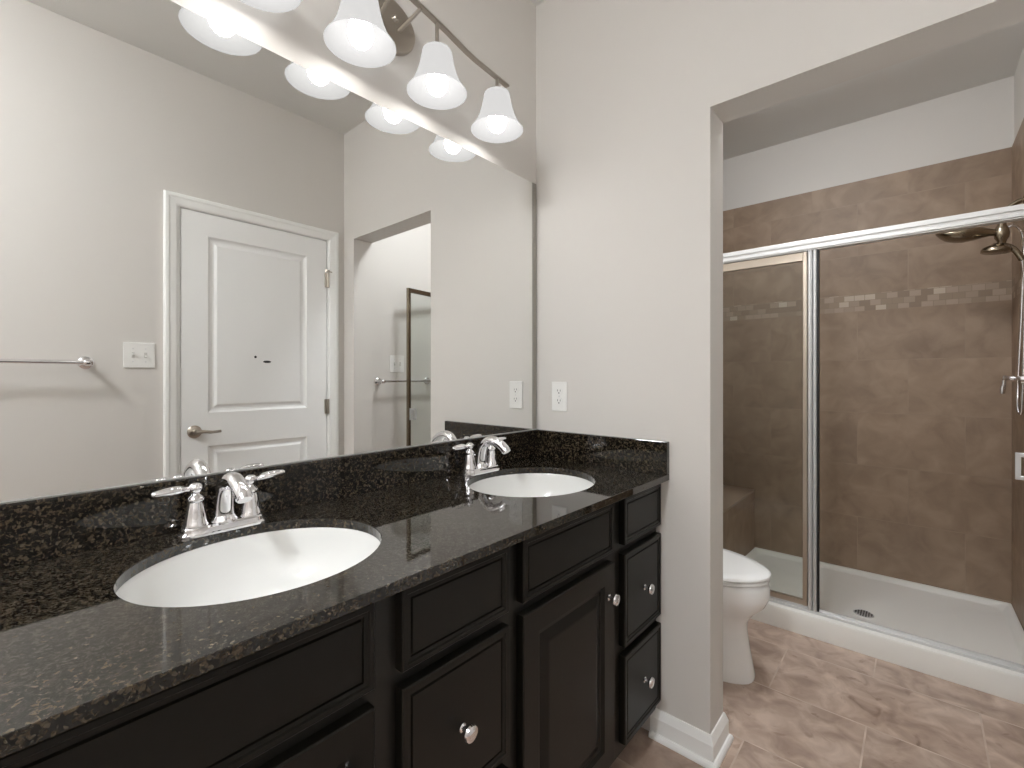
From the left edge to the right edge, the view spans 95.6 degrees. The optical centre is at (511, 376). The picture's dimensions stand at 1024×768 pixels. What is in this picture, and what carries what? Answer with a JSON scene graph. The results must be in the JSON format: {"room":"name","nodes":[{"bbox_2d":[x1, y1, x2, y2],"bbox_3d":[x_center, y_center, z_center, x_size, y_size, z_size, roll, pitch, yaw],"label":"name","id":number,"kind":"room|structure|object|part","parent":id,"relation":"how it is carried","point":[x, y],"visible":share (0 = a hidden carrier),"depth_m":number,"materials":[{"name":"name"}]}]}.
{"room":"bathroom","nodes":[
{"label":"bathroom","id":0,"kind":"room"},
{"bbox_2d":[170,0,535,183],"bbox_3d":[-0.214,-0.155,1.642,0.120,2.735,4.931,0,0,41],"label":"wall","id":1,"kind":"structure","parent":0,"point":[501,34],"depth_m":1.54,"materials":[{"name":"white paint"}]},
{"bbox_2d":[0,0,535,502],"bbox_3d":[-0.400,-0.285,1.331,0.007,1.001,1.516,0,0,41],"label":"vanity mirror","id":2,"kind":"object","parent":1,"relation":"attached to","point":[218,254],"visible":1,"depth_m":1.03,"materials":[{"name":"silver mirror"}]},
{"bbox_2d":[0,429,538,567],"bbox_3d":[-0.394,0.269,1.329,0.019,0.107,1.522,0,0,41],"label":"backsplash","id":3,"kind":"structure","parent":1,"relation":"attached to","point":[36,529],"depth_m":0.97,"materials":[{"name":"stone"}]},
{"bbox_2d":[239,0,522,142],"bbox_3d":[-0.308,-0.969,1.286,0.204,0.298,0.927,0,0,41],"label":"vanity light","id":4,"kind":"object","parent":1,"relation":"attached to","point":[362,33],"visible":1,"depth_m":1.34,"materials":[{"name":"white glass"}]},
{"bbox_3d":[-0.545,-0.911,0.995,0.176,0.126,0.176,0,0,41],"label":"lamp shade","id":5,"kind":"part","parent":4,"relation":"part of","materials":[{"name":"white glass"}]},
{"bbox_3d":[-0.384,-0.904,1.178,0.176,0.126,0.176,0,0,41],"label":"lamp shade","id":6,"kind":"part","parent":4,"relation":"part of","materials":[{"name":"white glass"}]},
{"bbox_3d":[-0.384,-0.882,1.178,0.063,0.098,0.063,0,0,41],"label":"bulb","id":7,"kind":"part","parent":4,"relation":"part of","materials":[{"name":"white glass"}]},
{"bbox_3d":[-0.351,-1.037,1.290,0.011,0.039,0.102,0,0,-43],"label":"arm","id":8,"kind":"part","parent":4,"relation":"part of","materials":[{"name":"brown metal"}]},
{"bbox_3d":[-0.366,-1.038,1.356,0.024,0.160,0.206,0,0,41],"label":"plate","id":9,"kind":"part","parent":4,"relation":"part of","materials":[{"name":"silver metal"}]},
{"bbox_3d":[-0.299,-1.036,1.351,0.102,0.036,0.011,0,0,35],"label":"arm","id":10,"kind":"part","parent":4,"relation":"part of","materials":[{"name":"silver metal"}]},
{"bbox_3d":[-0.220,-0.898,1.366,0.176,0.126,0.176,0,0,41],"label":"lamp shade","id":11,"kind":"part","parent":4,"relation":"part of","materials":[{"name":"white glass"}]},
{"bbox_3d":[-0.220,-0.876,1.366,0.063,0.098,0.063,0,0,41],"label":"bulb","id":12,"kind":"part","parent":4,"relation":"part of","materials":[{"name":"white glass"}]},
{"bbox_3d":[-0.051,-0.891,1.560,0.176,0.126,0.176,0,0,41],"label":"lamp shade","id":13,"kind":"part","parent":4,"relation":"part of","materials":[{"name":"white glass"}]},
{"bbox_3d":[-0.051,-0.869,1.560,0.063,0.098,0.063,0,0,41],"label":"bulb","id":14,"kind":"part","parent":4,"relation":"part of","materials":[{"name":"white glass"}]},
{"bbox_2d":[530,0,1023,159],"bbox_3d":[0.414,-1.573,1.093,1.789,0.100,4.931,0,0,41],"label":"ceiling","id":15,"kind":"structure","parent":0,"point":[995,55],"depth_m":2.47,"materials":[{"name":"white paint"}]},
{"bbox_2d":[536,0,1023,733],"bbox_3d":[0.724,-0.155,1.447,1.549,2.735,0.126,0,0,41],"label":"wall","id":16,"kind":"structure","parent":0,"point":[634,98],"depth_m":1.54,"materials":[{"name":"white paint"}]},
{"bbox_2d":[552,382,566,411],"bbox_3d":[0.186,0.078,1.828,0.072,0.116,0.007,0,0,41],"label":"electrical outlet","id":17,"kind":"object","parent":16,"relation":"attached to","point":[559,389],"visible":1,"depth_m":1.82,"materials":[{"name":"white plastic"}]},
{"bbox_2d":[555,388,562,394],"bbox_3d":[0.185,0.059,1.826,0.033,0.025,0.001,0,0,41],"label":"receptacle","id":18,"kind":"object","parent":17,"relation":"attached to","point":[558,391],"depth_m":1.82,"materials":[{"name":"white plastic"}]},
{"bbox_2d":[555,398,562,404],"bbox_3d":[0.185,0.098,1.826,0.033,0.025,0.001,0,0,41],"label":"receptacle","id":19,"kind":"object","parent":17,"relation":"attached to","point":[558,401],"depth_m":1.82,"materials":[{"name":"white plastic"}]},
{"bbox_2d":[648,708,733,767],"bbox_3d":[0.412,1.166,1.720,0.718,0.092,0.178,0,0,41],"label":"baseboard","id":20,"kind":"structure","parent":16,"relation":"attached to","point":[707,750],"depth_m":1.50,"materials":[{"name":"white paint"}]},
{"bbox_2d":[609,619,1023,767],"bbox_3d":[0.414,1.262,1.093,1.789,0.100,4.931,0,0,41],"label":"floor","id":21,"kind":"structure","parent":0,"point":[810,702],"depth_m":1.65,"materials":[{"name":"tile"}]},
{"bbox_2d":[0,484,660,767],"bbox_3d":[-0.184,0.778,1.145,0.554,0.868,1.522,0,0,41],"label":"vanity cabinet","id":22,"kind":"object","parent":21,"relation":"on","point":[543,650],"visible":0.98,"depth_m":0.87,"materials":[{"name":"black wood"}]},
{"bbox_3d":[-0.360,0.803,0.584,0.021,0.559,0.415,0,0,41],"label":"cabinet door","id":23,"kind":"part","parent":22,"relation":"part of","materials":[{"name":"black wood"}]},
{"bbox_2d":[0,429,668,757],"bbox_3d":[-0.190,0.280,1.150,0.561,0.128,1.522,0,0,41],"label":"countertop","id":24,"kind":"structure","parent":22,"relation":"on","point":[74,653],"depth_m":0.83,"materials":[{"name":"stone"}]},
{"bbox_2d":[150,470,284,538],"bbox_3d":[-0.614,0.260,0.986,0.188,0.126,0.188,0,0,-5],"label":"faucet","id":25,"kind":"object","parent":24,"relation":"on","point":[232,485],"visible":1,"depth_m":0.95,"materials":[{"name":"silver metal"}]},
{"bbox_3d":[-0.675,0.228,0.919,0.023,0.018,0.065,0,0,41],"label":"lever","id":26,"kind":"part","parent":25,"relation":"part of","materials":[{"name":"silver metal"}]},
{"bbox_3d":[-0.648,0.262,0.951,0.047,0.089,0.047,0,0,41],"label":"handle","id":27,"kind":"part","parent":25,"relation":"part of","materials":[{"name":"silver metal"}]},
{"bbox_3d":[-0.614,0.313,0.990,0.058,0.019,0.168,0,0,41],"label":"plate","id":28,"kind":"part","parent":25,"relation":"part of","materials":[{"name":"silver metal"}]},
{"bbox_3d":[-0.575,0.252,0.956,0.156,0.111,0.053,0,0,41],"label":"spout","id":29,"kind":"part","parent":25,"relation":"part of","materials":[{"name":"silver metal"}]},
{"bbox_3d":[-0.580,0.262,1.029,0.047,0.089,0.047,0,0,41],"label":"handle","id":30,"kind":"part","parent":25,"relation":"part of","materials":[{"name":"silver metal"}]},
{"bbox_3d":[-0.552,0.225,1.060,0.023,0.019,0.065,0,0,41],"label":"lever","id":31,"kind":"part","parent":25,"relation":"part of","materials":[{"name":"silver metal"}]},
{"bbox_2d":[116,527,379,606],"bbox_3d":[-0.453,0.423,0.853,0.414,0.158,0.466,0,0,41],"label":"sink basin","id":32,"kind":"object","parent":24,"relation":"in","point":[273,562],"visible":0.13,"depth_m":0.99,"materials":[{"name":"white ceramic"}]},
{"bbox_2d":[452,436,509,475],"bbox_3d":[-0.105,0.260,1.567,0.188,0.126,0.188,0,0,-5],"label":"faucet","id":33,"kind":"object","parent":24,"relation":"on","point":[480,464],"visible":1,"depth_m":1.53,"materials":[{"name":"silver metal"}]},
{"bbox_3d":[-0.167,0.228,1.501,0.023,0.018,0.065,0,0,41],"label":"lever","id":34,"kind":"part","parent":33,"relation":"part of","materials":[{"name":"silver metal"}]},
{"bbox_3d":[-0.140,0.262,1.532,0.047,0.089,0.047,0,0,41],"label":"handle","id":35,"kind":"part","parent":33,"relation":"part of","materials":[{"name":"silver metal"}]},
{"bbox_3d":[-0.106,0.313,1.571,0.058,0.019,0.168,0,0,41],"label":"plate","id":36,"kind":"part","parent":33,"relation":"part of","materials":[{"name":"silver metal"}]},
{"bbox_3d":[-0.072,0.262,1.610,0.047,0.089,0.047,0,0,41],"label":"handle","id":37,"kind":"part","parent":33,"relation":"part of","materials":[{"name":"silver metal"}]},
{"bbox_3d":[-0.067,0.252,1.537,0.156,0.111,0.053,0,0,41],"label":"spout","id":38,"kind":"part","parent":33,"relation":"part of","materials":[{"name":"silver metal"}]},
{"bbox_2d":[469,473,593,496],"bbox_3d":[0.062,0.423,1.446,0.414,0.158,0.466,0,0,41],"label":"sink basin","id":39,"kind":"object","parent":24,"relation":"in","point":[524,484],"visible":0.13,"depth_m":1.62,"materials":[{"name":"white ceramic"}]},
{"bbox_3d":[-0.021,0.733,1.002,0.018,0.778,1.522,0,0,41],"label":"frame","id":40,"kind":"part","parent":22,"relation":"part of","materials":[{"name":"black wood"}]},
{"bbox_3d":[-0.101,0.659,0.880,0.021,0.272,0.268,0,0,41],"label":"drawer","id":41,"kind":"part","parent":22,"relation":"part of","materials":[{"name":"black wood"}]},
{"bbox_3d":[-0.101,0.426,0.880,0.021,0.139,0.268,0,0,41],"label":"drawer","id":42,"kind":"part","parent":22,"relation":"part of","materials":[{"name":"black wood"}]},
{"bbox_3d":[-0.082,0.660,0.864,0.030,0.032,0.032,0,0,41],"label":"knob","id":43,"kind":"part","parent":22,"relation":"part of","materials":[{"name":"silver metal"}]},
{"bbox_3d":[0.149,0.803,1.167,0.021,0.559,0.399,0,0,41],"label":"cabinet door","id":44,"kind":"part","parent":22,"relation":"part of","materials":[{"name":"black wood"}]},
{"bbox_3d":[0.280,0.612,1.278,0.030,0.032,0.032,0,0,41],"label":"knob","id":45,"kind":"part","parent":22,"relation":"part of","materials":[{"name":"silver metal"}]},
{"bbox_3d":[0.407,0.953,1.462,0.021,0.259,0.254,0,0,41],"label":"drawer","id":46,"kind":"part","parent":22,"relation":"part of","materials":[{"name":"black wood"}]},
{"bbox_3d":[0.407,0.659,1.462,0.021,0.272,0.254,0,0,41],"label":"drawer","id":47,"kind":"part","parent":22,"relation":"part of","materials":[{"name":"black wood"}]},
{"bbox_3d":[0.407,0.426,1.462,0.021,0.139,0.254,0,0,41],"label":"drawer","id":48,"kind":"part","parent":22,"relation":"part of","materials":[{"name":"black wood"}]},
{"bbox_3d":[0.427,0.950,1.446,0.030,0.032,0.032,0,0,41],"label":"knob","id":49,"kind":"part","parent":22,"relation":"part of","materials":[{"name":"silver metal"}]},
{"bbox_3d":[0.427,0.660,1.446,0.030,0.032,0.032,0,0,41],"label":"knob","id":50,"kind":"part","parent":22,"relation":"part of","materials":[{"name":"silver metal"}]},
{"bbox_2d":[723,485,754,555],"bbox_3d":[1.250,0.986,2.947,0.346,0.453,0.781,0,0,41],"label":"shower bench","id":51,"kind":"object","parent":21,"relation":"on","point":[738,502],"visible":0.28,"depth_m":2.90,"materials":[{"name":"tile"}]},
{"bbox_3d":[1.250,0.766,2.947,0.346,0.014,0.781,0,0,41],"label":"seat","id":52,"kind":"part","parent":51,"relation":"part of","materials":[{"name":"tile"}]},
{"bbox_2d":[723,549,770,684],"bbox_3d":[0.732,0.826,2.056,0.739,0.772,0.470,0,0,41],"label":"toilet","id":53,"kind":"object","parent":21,"relation":"on","point":[746,587],"visible":0.16,"depth_m":1.83,"materials":[{"name":"white ceramic"}]},
{"bbox_3d":[0.791,0.803,2.005,0.575,0.013,0.376,0,0,41],"label":"seat","id":54,"kind":"part","parent":53,"relation":"part of","materials":[{"name":"white ceramic"}]},
{"bbox_3d":[0.792,0.781,2.004,0.579,0.021,0.380,0,0,41],"label":"lid","id":55,"kind":"part","parent":53,"relation":"part of","materials":[{"name":"white ceramic"}]},
{"bbox_2d":[746,547,1023,704],"bbox_3d":[1.787,1.162,2.401,1.185,0.100,0.895,0,0,41],"label":"shower pan","id":56,"kind":"object","parent":21,"relation":"on","point":[990,627],"visible":0.84,"depth_m":2.21,"materials":[{"name":"white plastic"}]},
{"bbox_2d":[723,204,1023,673],"bbox_3d":[1.303,0.234,1.848,1.186,1.756,0.715,0,0,41],"label":"shower door frame","id":57,"kind":"structure","parent":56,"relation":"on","point":[807,252],"depth_m":2.17,"materials":[{"name":"silver metal"}]},
{"bbox_3d":[1.247,0.248,2.340,0.416,1.679,0.029,0,0,41],"label":"panel frame","id":58,"kind":"part","parent":57,"relation":"part of","materials":[{"name":"silver metal"}]},
{"bbox_3d":[1.410,0.253,2.194,0.020,1.692,0.034,0,0,41],"label":"post","id":59,"kind":"part","parent":57,"relation":"part of","materials":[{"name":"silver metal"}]},
{"bbox_3d":[1.523,-0.619,2.099,1.186,0.051,0.046,0,0,41],"label":"header rail","id":60,"kind":"part","parent":57,"relation":"part of","materials":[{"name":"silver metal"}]},
{"bbox_3d":[1.524,1.100,2.100,1.186,0.024,0.038,0,0,41],"label":"rail","id":61,"kind":"part","parent":57,"relation":"part of","materials":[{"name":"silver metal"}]},
{"bbox_3d":[1.438,0.255,1.302,0.040,0.079,0.037,0,0,-41],"label":"pull handle","id":62,"kind":"part","parent":57,"relation":"part of","materials":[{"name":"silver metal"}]},
{"bbox_2d":[723,76,1013,210],"bbox_3d":[1.998,-0.155,2.904,1.789,2.735,0.120,0,0,41],"label":"wall","id":63,"kind":"structure","parent":0,"point":[977,120],"depth_m":2.70,"materials":[{"name":"white paint"}]},
{"bbox_2d":[723,147,1011,603],"bbox_3d":[1.956,0.015,2.855,1.549,2.354,0.009,0,0,41],"label":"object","id":64,"kind":"structure","parent":63,"relation":"attached to","point":[916,331],"depth_m":2.66,"materials":[{"name":"tile"}]},
{"bbox_2d":[1014,46,1023,139],"bbox_3d":[1.043,-0.155,0.543,0.120,2.735,4.931,0,0,41],"label":"wall","id":65,"kind":"structure","parent":0,"point":[1019,73],"depth_m":2.23,"materials":[{"name":"white paint"}]},
{"bbox_2d":[936,196,1023,414],"bbox_3d":[2.134,-0.316,2.119,0.294,0.969,0.136,0,0,41],"label":"shower fixture","id":66,"kind":"object","parent":65,"relation":"attached to","point":[1001,233],"visible":0.87,"depth_m":2.06,"materials":[{"name":"silver metal"}]},
{"bbox_3d":[2.212,-0.736,2.051,0.087,0.130,0.056,0,0,41],"label":"arm","id":67,"kind":"part","parent":66,"relation":"part of","materials":[{"name":"silver metal"}]},
{"bbox_2d":[999,375,1023,393],"bbox_3d":[2.144,0.016,1.978,0.092,0.117,0.110,0,0,41],"label":"shower valve","id":68,"kind":"object","parent":65,"relation":"attached to","point":[1005,378],"visible":1,"depth_m":1.99,"materials":[{"name":"silver metal"}]},
{"bbox_2d":[1012,118,1023,629],"bbox_3d":[2.238,0.015,2.009,0.009,2.354,0.892,0,0,41],"label":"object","id":69,"kind":"structure","parent":65,"relation":"attached to","point":[1018,145],"depth_m":2.24,"materials":[{"name":"tile"}]}
]}

